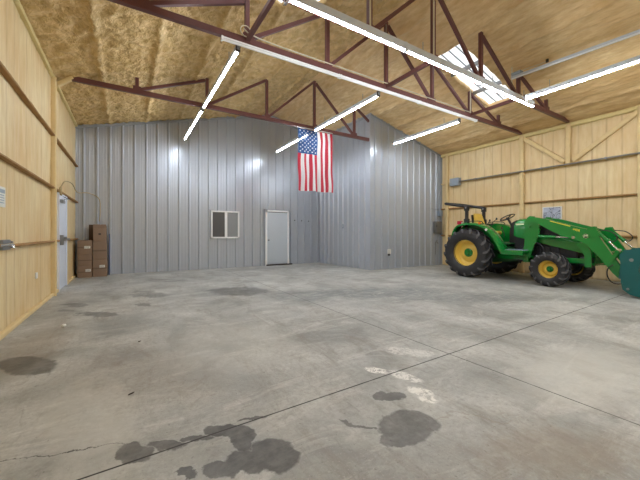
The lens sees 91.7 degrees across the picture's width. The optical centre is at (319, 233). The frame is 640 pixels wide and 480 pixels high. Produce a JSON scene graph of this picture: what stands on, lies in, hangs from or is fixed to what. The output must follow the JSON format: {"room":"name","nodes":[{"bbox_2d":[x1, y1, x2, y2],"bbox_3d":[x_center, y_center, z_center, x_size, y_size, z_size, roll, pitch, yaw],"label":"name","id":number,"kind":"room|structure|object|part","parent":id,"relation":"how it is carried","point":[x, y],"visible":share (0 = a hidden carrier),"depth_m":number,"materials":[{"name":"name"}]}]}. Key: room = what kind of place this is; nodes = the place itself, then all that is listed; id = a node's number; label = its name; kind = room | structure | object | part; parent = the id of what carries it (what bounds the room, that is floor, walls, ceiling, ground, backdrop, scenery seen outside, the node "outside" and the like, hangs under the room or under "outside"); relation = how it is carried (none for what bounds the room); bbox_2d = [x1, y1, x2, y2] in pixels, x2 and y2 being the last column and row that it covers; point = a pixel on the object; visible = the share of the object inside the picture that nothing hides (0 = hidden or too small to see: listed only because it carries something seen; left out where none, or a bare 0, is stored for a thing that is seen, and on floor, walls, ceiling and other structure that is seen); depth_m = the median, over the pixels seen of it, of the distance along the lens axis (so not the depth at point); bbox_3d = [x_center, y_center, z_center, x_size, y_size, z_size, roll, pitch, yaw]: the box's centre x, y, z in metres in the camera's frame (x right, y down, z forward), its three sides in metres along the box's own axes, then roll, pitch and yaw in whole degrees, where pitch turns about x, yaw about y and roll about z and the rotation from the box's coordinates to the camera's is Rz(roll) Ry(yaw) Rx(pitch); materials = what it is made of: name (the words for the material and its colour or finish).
{"room":"farm building","nodes":[
{"label":"farm building","id":0,"kind":"room"},
{"bbox_2d":[0,0,77,340],"bbox_3d":[-2.735,-1.014,2.132,0.515,4.544,16.510,0,0,-32],"label":"wall","id":1,"kind":"structure","parent":0,"point":[38,132],"depth_m":4.78,"materials":[{"name":"wood"}]},
{"bbox_2d":[0,186,4,206],"bbox_3d":[-3.792,-0.440,3.699,0.014,0.240,0.220,0,0,-32],"label":"notice","id":2,"kind":"object","parent":1,"relation":"attached to","point":[2,189],"visible":1,"depth_m":3.70,"materials":[{"name":"paper"}]},
{"bbox_2d":[0,189,4,202],"bbox_3d":[-3.787,-0.447,3.703,0.002,0.166,0.170,0,0,-32],"label":"print","id":3,"kind":"object","parent":2,"relation":"attached to","point":[2,191],"depth_m":3.70},
{"bbox_2d":[0,240,15,250],"bbox_3d":[-3.612,0.130,3.564,0.098,0.120,0.500,0,0,-32],"label":"bolt","id":4,"kind":"object","parent":1,"relation":"attached to","point":[4,244],"visible":1,"depth_m":3.58,"materials":[{"name":"metal"}]},
{"bbox_2d":[13,0,77,126],"bbox_3d":[-2.814,-3.159,2.083,0.090,0.094,16.502,0,0,-32],"label":"trim","id":5,"kind":"structure","parent":1,"relation":"attached to","point":[17,3],"depth_m":5.23,"materials":[{"name":"wood"}]},
{"bbox_3d":[-5.361,-0.950,6.245,0.104,4.400,0.096,0,0,-32],"label":"post","id":6,"kind":"part","parent":1,"relation":"part of","materials":[{"name":"wood"}]},
{"bbox_2d":[57,192,69,291],"bbox_3d":[-5.873,0.180,7.104,0.250,2.140,1.020,0,0,-32],"label":"door","id":7,"kind":"structure","parent":1,"relation":"in","point":[61,200],"depth_m":6.96,"materials":[{"name":"white paint"}]},
{"bbox_3d":[-5.909,0.190,7.081,0.065,2.080,0.940,0,0,-32],"label":"panel","id":8,"kind":"part","parent":7,"relation":"part of","materials":[{"name":"white paint"}]},
{"bbox_2d":[59,181,100,220],"bbox_3d":[-6.146,-0.815,7.730,0.475,0.892,3.343,0,0,-24],"label":"cord","id":9,"kind":"object","parent":1,"relation":"hanging from","point":[60,188],"visible":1,"depth_m":8.02,"materials":[{"name":"rubber"}]},
{"bbox_2d":[107,0,521,134],"bbox_3d":[1.466,-3.933,6.883,11.729,1.507,0.082,0,0,-32],"label":"roof truss","id":10,"kind":"object","parent":1,"relation":"attached to","point":[152,7],"visible":0.87,"depth_m":5.69,"materials":[{"name":"red metal"}]},
{"bbox_3d":[-2.509,-3.275,4.385,0.160,0.150,0.010,0,0,-32],"label":"gusset plate","id":11,"kind":"part","parent":10,"relation":"part of","materials":[{"name":"red metal"}]},
{"bbox_2d":[202,45,239,108],"bbox_3d":[-2.094,-3.174,6.359,0.073,0.273,2.780,0,0,-32],"label":"strip light","id":12,"kind":"object","parent":10,"relation":"hanging from","point":[236,50],"visible":0.98,"depth_m":5.98,"materials":[{"name":"white plastic"}]},
{"bbox_3d":[-1.207,-3.275,5.189,0.160,0.150,0.010,0,0,-32],"label":"gusset plate","id":13,"kind":"part","parent":10,"relation":"part of","materials":[{"name":"red metal"}]},
{"bbox_2d":[246,0,275,41],"bbox_3d":[-0.899,-3.250,4.691,0.060,0.070,1.170,0,0,-32],"label":"tie","id":14,"kind":"object","parent":10,"relation":"attached to","point":[269,3],"visible":1,"depth_m":4.68,"materials":[{"name":"red metal"}]},
{"bbox_2d":[220,35,339,78],"bbox_3d":[-0.603,-3.151,5.609,2.330,0.062,0.078,0,0,-32],"label":"strip light","id":15,"kind":"object","parent":10,"relation":"attached to","point":[222,38],"visible":1,"depth_m":5.48,"materials":[{"name":"white plastic"}]},
{"bbox_3d":[0.163,-3.275,6.035,0.160,0.150,0.010,0,0,-32],"label":"gusset plate","id":16,"kind":"part","parent":10,"relation":"part of","materials":[{"name":"red metal"}]},
{"bbox_2d":[314,91,379,131],"bbox_3d":[0.574,-3.174,8.053,0.073,0.273,2.780,0,0,-32],"label":"strip light","id":17,"kind":"object","parent":10,"relation":"attached to","point":[375,95],"visible":0.98,"depth_m":7.75,"materials":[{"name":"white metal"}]},
{"bbox_2d":[240,25,468,111],"bbox_3d":[1.380,-3.360,6.769,6.338,0.196,0.032,0,0,-32],"label":"cable","id":18,"kind":"object","parent":10,"relation":"on","point":[242,25],"visible":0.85,"depth_m":6.06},
{"bbox_2d":[339,74,419,103],"bbox_3d":[1.388,-3.151,6.839,2.330,0.062,0.078,0,0,-32],"label":"strip light","id":19,"kind":"object","parent":10,"relation":"attached to","point":[346,78],"visible":0.89,"depth_m":6.72,"materials":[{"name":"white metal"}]},
{"bbox_2d":[386,62,429,87],"bbox_3d":[1.793,-3.250,6.354,0.060,0.070,1.170,0,0,-32],"label":"tie","id":20,"kind":"object","parent":10,"relation":"attached to","point":[424,65],"visible":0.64,"depth_m":6.32,"materials":[{"name":"red metal"}]},
{"bbox_2d":[419,101,477,121],"bbox_3d":[3.379,-3.151,8.069,2.330,0.062,0.078,0,0,-32],"label":"strip light","id":21,"kind":"object","parent":10,"relation":"attached to","point":[421,102],"visible":0.94,"depth_m":8.00,"materials":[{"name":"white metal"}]},
{"bbox_2d":[471,99,514,115],"bbox_3d":[4.435,-3.250,7.986,0.060,0.070,1.170,0,0,-32],"label":"tie","id":22,"kind":"object","parent":10,"relation":"attached to","point":[510,100],"visible":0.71,"depth_m":7.97,"materials":[{"name":"red metal"}]},
{"bbox_2d":[75,116,318,274],"bbox_3d":[-3.625,-1.749,11.298,8.543,5.998,0.130,0,0,-32],"label":"wall","id":23,"kind":"structure","parent":0,"point":[157,190],"depth_m":10.68,"materials":[{"name":"grey metal"}]},
{"bbox_2d":[75,115,297,129],"bbox_3d":[-3.572,-3.879,11.260,8.410,1.613,0.030,0,0,-32],"label":"trim","id":24,"kind":"structure","parent":23,"relation":"attached to","point":[240,117],"depth_m":10.18,"materials":[{"name":"grey metal"}]},
{"bbox_2d":[211,210,238,237],"bbox_3d":[-3.450,-0.330,11.314,1.020,1.000,0.070,0,0,-32],"label":"window","id":25,"kind":"structure","parent":23,"relation":"in","point":[224,224],"depth_m":11.29,"materials":[{"name":"white plastic"}]},
{"bbox_3d":[-3.427,-0.330,11.319,0.095,0.900,0.045,0,0,-32],"label":"meeting rail","id":26,"kind":"part","parent":25,"relation":"part of","materials":[{"name":"white plastic"}]},
{"bbox_3d":[-3.245,-0.330,11.438,0.440,0.900,0.010,0,0,-32],"label":"pane","id":27,"kind":"part","parent":25,"relation":"part of","materials":[{"name":"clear glass"}]},
{"bbox_2d":[264,209,291,265],"bbox_3d":[-1.658,0.142,12.380,1.170,2.215,0.140,0,0,-32],"label":"door","id":28,"kind":"structure","parent":23,"relation":"in","point":[276,222],"depth_m":12.36,"materials":[{"name":"white metal"}]},
{"bbox_3d":[-1.709,0.180,12.401,0.885,2.040,0.040,0,0,-32],"label":"panel","id":29,"kind":"part","parent":28,"relation":"part of","materials":[{"name":"paint"}]},
{"bbox_2d":[0,262,639,479],"bbox_3d":[2.346,1.350,5.270,12.768,0.200,17.102,0,0,-32],"label":"floor","id":30,"kind":"structure","parent":0,"point":[303,371],"depth_m":2.72,"materials":[{"name":"concrete"}]},
{"bbox_2d":[77,265,92,277],"bbox_3d":[-6.767,1.086,8.959,0.333,0.328,0.404,0,0,-32],"label":"carton","id":31,"kind":"object","parent":30,"relation":"on","point":[82,271],"visible":0.82,"depth_m":8.79,"materials":[{"name":"cardboard"}]},
{"bbox_2d":[78,254,92,265],"bbox_3d":[-6.771,0.756,8.964,0.323,0.328,0.392,0,0,-32],"label":"carton","id":32,"kind":"object","parent":31,"relation":"on","point":[83,260],"visible":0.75,"depth_m":8.81,"materials":[{"name":"cardboard"}]},
{"bbox_2d":[77,240,92,254],"bbox_3d":[-6.767,0.390,8.959,0.333,0.400,0.404,0,0,-32],"label":"carton","id":33,"kind":"object","parent":32,"relation":"on","point":[84,247],"visible":0.91,"depth_m":8.79,"materials":[{"name":"cardboard"}]},
{"bbox_2d":[89,225,92,239],"bbox_3d":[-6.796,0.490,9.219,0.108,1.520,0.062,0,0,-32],"label":"carton","id":34,"kind":"object","parent":30,"relation":"on","point":[90,226],"visible":0.3,"depth_m":9.19,"materials":[{"name":"cardboard"}]},
{"bbox_2d":[93,258,107,276],"bbox_3d":[-6.485,1.001,9.168,0.343,0.498,0.424,0,0,-32],"label":"carton","id":35,"kind":"object","parent":30,"relation":"on","point":[100,267],"visible":0.92,"depth_m":9.00,"materials":[{"name":"cardboard"}]},
{"bbox_2d":[93,241,106,259],"bbox_3d":[-6.493,0.491,9.171,0.333,0.518,0.412,0,0,-32],"label":"carton","id":36,"kind":"object","parent":35,"relation":"on","point":[99,248],"visible":0.83,"depth_m":9.00,"materials":[{"name":"cardboard"}]},
{"bbox_2d":[93,224,106,241],"bbox_3d":[-6.495,-0.020,9.175,0.310,0.500,0.402,0,0,-32],"label":"carton","id":37,"kind":"object","parent":36,"relation":"on","point":[99,231],"visible":0.94,"depth_m":9.01,"materials":[{"name":"cardboard"}]},
{"bbox_2d":[109,234,109,274],"bbox_3d":[-6.418,0.625,9.459,0.020,1.250,0.040,0,0,-32],"label":"strip","id":38,"kind":"object","parent":30,"relation":"on","point":[109,234],"visible":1,"depth_m":9.44,"materials":[{"name":"grey metal"}]},
{"bbox_2d":[443,202,639,297],"bbox_3d":[5.808,0.119,8.104,2.038,2.262,5.235,0,0,-32],"label":"tractor","id":39,"kind":"object","parent":30,"relation":"on","point":[558,251],"visible":1,"depth_m":7.77,"materials":[{"name":"metal"}]},
{"bbox_3d":[4.433,-0.215,9.379,0.100,1.230,0.140,0,0,-32],"label":"roll bar post","id":40,"kind":"part","parent":39,"relation":"part of","materials":[{"name":"black metal"}]},
{"bbox_3d":[4.919,-0.335,9.544,0.380,0.570,0.230,0,0,-32],"label":"backrest","id":41,"kind":"part","parent":39,"relation":"part of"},
{"bbox_3d":[5.199,-0.215,9.852,0.100,1.230,0.140,0,0,-32],"label":"roll bar post","id":42,"kind":"part","parent":39,"relation":"part of","materials":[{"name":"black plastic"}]},
{"bbox_3d":[5.484,0.650,7.877,0.250,0.160,2.000,0,0,-32],"label":"frame rail","id":43,"kind":"part","parent":39,"relation":"part of","materials":[{"name":"green metal"}]},
{"bbox_2d":[514,219,595,257],"bbox_3d":[5.946,0.070,7.880,0.674,0.960,1.680,0,0,-32],"label":"hood","id":44,"kind":"object","parent":39,"relation":"attached to","point":[568,249],"depth_m":7.73,"materials":[{"name":"green metal"}]},
{"bbox_3d":[5.742,0.085,7.259,0.080,0.066,0.384,0,0,-32],"label":"piston rod","id":45,"kind":"part","parent":39,"relation":"part of","materials":[{"name":"silver metal"}]},
{"bbox_3d":[6.192,0.268,6.531,0.090,0.242,0.225,0,0,-32],"label":"piston rod","id":46,"kind":"part","parent":39,"relation":"part of","materials":[{"name":"silver metal"}]},
{"bbox_3d":[6.178,0.740,5.793,0.024,0.980,0.875,0,0,-32],"label":"plate","id":47,"kind":"part","parent":39,"relation":"part of","materials":[{"name":"teal metal"}]},
{"bbox_2d":[20,0,639,154],"bbox_3d":[2.333,-3.981,5.278,12.470,1.742,16.602,0,0,-32],"label":"ceiling","id":48,"kind":"structure","parent":0,"point":[522,34],"depth_m":7.01,"materials":[{"name":"wood"}]},
{"bbox_2d":[393,118,460,144],"bbox_3d":[3.162,-3.174,9.534,0.073,0.273,2.500,0,0,-32],"label":"strip light","id":49,"kind":"object","parent":48,"relation":"hanging from","point":[458,120],"visible":1,"depth_m":9.32,"materials":[{"name":"white plastic"}]},
{"bbox_2d":[438,44,509,103],"bbox_3d":[4.042,-4.129,8.033,2.647,0.725,0.900,0,0,-32],"label":"window","id":50,"kind":"structure","parent":48,"relation":"attached to","point":[456,55],"depth_m":7.93,"materials":[{"name":"white"}]},
{"bbox_2d":[511,29,639,90],"bbox_3d":[5.530,-3.600,6.085,0.281,0.680,3.222,0,0,-37],"label":"rail","id":51,"kind":"object","parent":48,"relation":"hanging from","point":[519,73],"visible":0.98,"depth_m":6.41,"materials":[{"name":"grey metal"}]},
{"bbox_2d":[524,55,639,100],"bbox_3d":[5.327,-3.174,6.029,0.073,0.273,2.500,0,0,-32],"label":"strip light","id":52,"kind":"object","parent":48,"relation":"hanging from","point":[634,60],"visible":1,"depth_m":6.12,"materials":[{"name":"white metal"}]},
{"bbox_2d":[319,114,368,269],"bbox_3d":[0.844,-1.458,12.124,0.130,5.416,3.260,0,0,-32],"label":"wall","id":53,"kind":"structure","parent":0,"point":[348,204],"depth_m":11.71,"materials":[{"name":"grey metal"}]},
{"bbox_2d":[336,114,369,131],"bbox_3d":[0.835,-4.061,12.048,0.025,0.070,3.300,0,0,-32],"label":"trim","id":54,"kind":"structure","parent":53,"relation":"attached to","point":[367,116],"depth_m":11.49,"materials":[{"name":"grey metal"}]},
{"bbox_2d":[369,113,439,269],"bbox_3d":[3.349,-1.458,11.679,3.825,5.416,0.130,0,0,-32],"label":"wall","id":55,"kind":"structure","parent":0,"point":[405,174],"depth_m":11.41,"materials":[{"name":"grey metal"}]},
{"bbox_2d":[72,77,368,140],"bbox_3d":[-1.732,-3.933,8.572,8.062,1.507,0.082,0,0,-32],"label":"roof truss","id":56,"kind":"object","parent":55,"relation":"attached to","point":[143,91],"visible":0.92,"depth_m":8.21,"materials":[{"name":"red metal"}]},
{"bbox_3d":[-4.147,-3.275,7.038,0.160,0.150,0.010,0,0,-32],"label":"gusset plate","id":57,"kind":"part","parent":56,"relation":"part of","materials":[{"name":"red metal"}]},
{"bbox_2d":[184,106,203,139],"bbox_3d":[-3.649,-3.174,8.877,0.073,0.273,2.780,0,0,-32],"label":"strip light","id":58,"kind":"object","parent":56,"relation":"hanging from","point":[201,109],"visible":0.84,"depth_m":8.56,"materials":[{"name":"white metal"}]},
{"bbox_2d":[276,137,297,152],"bbox_3d":[-0.976,-3.174,10.563,0.073,0.273,2.460,0,0,-32],"label":"strip light","id":59,"kind":"object","parent":56,"relation":"hanging from","point":[295,139],"visible":0.56,"depth_m":10.79,"materials":[{"name":"white plastic"}]},
{"bbox_2d":[297,126,332,192],"bbox_3d":[-0.115,-2.230,9.481,1.270,1.910,0.110,0,0,-32],"label":"flag","id":60,"kind":"object","parent":56,"relation":"hanging from","point":[315,152],"visible":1,"depth_m":9.46,"materials":[{"name":"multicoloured fabric"}]},
{"bbox_2d":[369,116,371,269],"bbox_3d":[1.728,-1.428,10.669,0.075,5.356,0.085,0,0,-32],"label":"trim","id":61,"kind":"structure","parent":55,"relation":"attached to","point":[370,117],"depth_m":10.64,"materials":[{"name":"grey metal"}]},
{"bbox_2d":[370,114,440,156],"bbox_3d":[3.346,-3.596,11.607,3.820,1.017,0.030,0,0,-32],"label":"trim","id":62,"kind":"structure","parent":55,"relation":"attached to","point":[372,115],"depth_m":11.34,"materials":[{"name":"grey metal"}]},
{"bbox_2d":[433,221,441,232],"bbox_3d":[4.698,-0.250,12.366,0.350,0.480,0.151,0,0,-32],"label":"box","id":63,"kind":"object","parent":55,"relation":"attached to","point":[437,225],"visible":1,"depth_m":12.30,"materials":[{"name":"grey plastic"}]},
{"bbox_2d":[437,211,442,215],"bbox_3d":[4.814,-0.805,12.453,0.160,0.210,0.126,0,0,-32],"label":"switch box","id":64,"kind":"object","parent":55,"relation":"attached to","point":[439,213],"visible":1,"depth_m":12.41,"materials":[{"name":"grey metal"}]},
{"bbox_2d":[439,157,441,264],"bbox_3d":[4.881,-0.930,12.591,0.100,4.360,0.070,0,0,-32],"label":"trim","id":65,"kind":"structure","parent":55,"relation":"attached to","point":[440,158],"depth_m":12.57,"materials":[{"name":"grey metal"}]},
{"bbox_2d":[441,106,639,281],"bbox_3d":[7.527,-0.984,8.476,0.269,4.472,16.519,0,0,-32],"label":"wall","id":66,"kind":"structure","parent":0,"point":[603,193],"depth_m":9.07,"materials":[{"name":"wood"}]},
{"bbox_2d":[282,0,568,122],"bbox_3d":[2.123,-3.933,5.819,11.729,1.507,0.082,0,0,-32],"label":"roof truss","id":67,"kind":"object","parent":66,"relation":"attached to","point":[542,107],"visible":0.55,"depth_m":6.38,"materials":[{"name":"red metal"}]},
{"bbox_2d":[286,0,406,52],"bbox_3d":[0.511,-3.253,4.710,2.220,0.313,0.068,0,0,-32],"label":"strip light","id":68,"kind":"object","parent":67,"relation":"attached to","point":[314,6],"visible":1,"depth_m":4.64,"materials":[{"name":"white plastic"}]},
{"bbox_2d":[369,0,370,25],"bbox_3d":[0.799,-3.806,4.929,0.026,1.052,0.026,0,0,-9],"label":"conduit","id":69,"kind":"object","parent":67,"relation":"attached to","point":[369,0],"visible":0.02,"depth_m":4.92,"materials":[{"name":"grey metal"}]},
{"bbox_2d":[433,0,434,54],"bbox_3d":[2.101,-3.992,5.733,0.026,1.423,0.026,0,0,-9],"label":"conduit","id":70,"kind":"object","parent":67,"relation":"attached to","point":[433,0],"visible":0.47,"depth_m":5.73,"materials":[{"name":"grey metal"}]},
{"bbox_2d":[405,42,481,84],"bbox_3d":[2.400,-3.253,5.877,2.220,0.313,0.068,0,0,-32],"label":"strip light","id":71,"kind":"object","parent":67,"relation":"attached to","point":[412,50],"visible":0.91,"depth_m":5.77,"materials":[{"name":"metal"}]},
{"bbox_2d":[479,75,533,107],"bbox_3d":[4.289,-3.253,7.043,2.220,0.313,0.068,0,0,-32],"label":"strip light","id":72,"kind":"object","parent":67,"relation":"attached to","point":[486,83],"visible":0.88,"depth_m":6.92,"materials":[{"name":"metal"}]},
{"bbox_3d":[5.054,-0.950,12.348,0.124,4.400,0.150,0,0,-32],"label":"post","id":73,"kind":"part","parent":66,"relation":"part of","materials":[{"name":"wood"}]},
{"bbox_2d":[450,178,460,185],"bbox_3d":[5.213,-1.990,11.958,0.180,0.280,0.370,0,0,-32],"label":"junction box","id":74,"kind":"object","parent":66,"relation":"attached to","point":[454,181],"visible":0.98,"depth_m":11.89,"materials":[{"name":"grey metal"}]},
{"bbox_3d":[6.505,-0.950,9.999,0.125,4.400,0.149,0,0,-32],"label":"post","id":75,"kind":"part","parent":66,"relation":"part of","materials":[{"name":"wood"}]},
{"bbox_2d":[441,105,639,157],"bbox_3d":[8.374,-3.130,7.030,0.152,0.131,13.162,0,0,-32],"label":"trim","id":76,"kind":"structure","parent":66,"relation":"attached to","point":[631,109],"depth_m":9.27,"materials":[{"name":"wood"}]},
{"bbox_2d":[459,152,639,181],"bbox_3d":[8.535,-1.990,6.603,0.135,0.060,12.225,0,0,-32],"label":"conduit","id":77,"kind":"object","parent":66,"relation":"attached to","point":[606,158],"visible":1,"depth_m":9.10,"materials":[{"name":"metal"}]},
{"bbox_2d":[542,206,561,218],"bbox_3d":[6.956,-0.590,9.303,0.045,0.430,0.490,0,0,-32],"label":"wall picture","id":78,"kind":"object","parent":66,"relation":"attached to","point":[554,212],"visible":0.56,"depth_m":9.28,"materials":[{"name":"white paper"}]},
{"bbox_3d":[7.157,-2.575,8.944,0.122,1.152,0.146,0,0,-32],"label":"post","id":79,"kind":"part","parent":66,"relation":"part of","materials":[{"name":"wood"}]},
{"bbox_3d":[7.944,-0.950,7.669,0.126,4.400,0.148,0,0,-32],"label":"post","id":80,"kind":"part","parent":66,"relation":"part of","materials":[{"name":"wood"}]}
]}

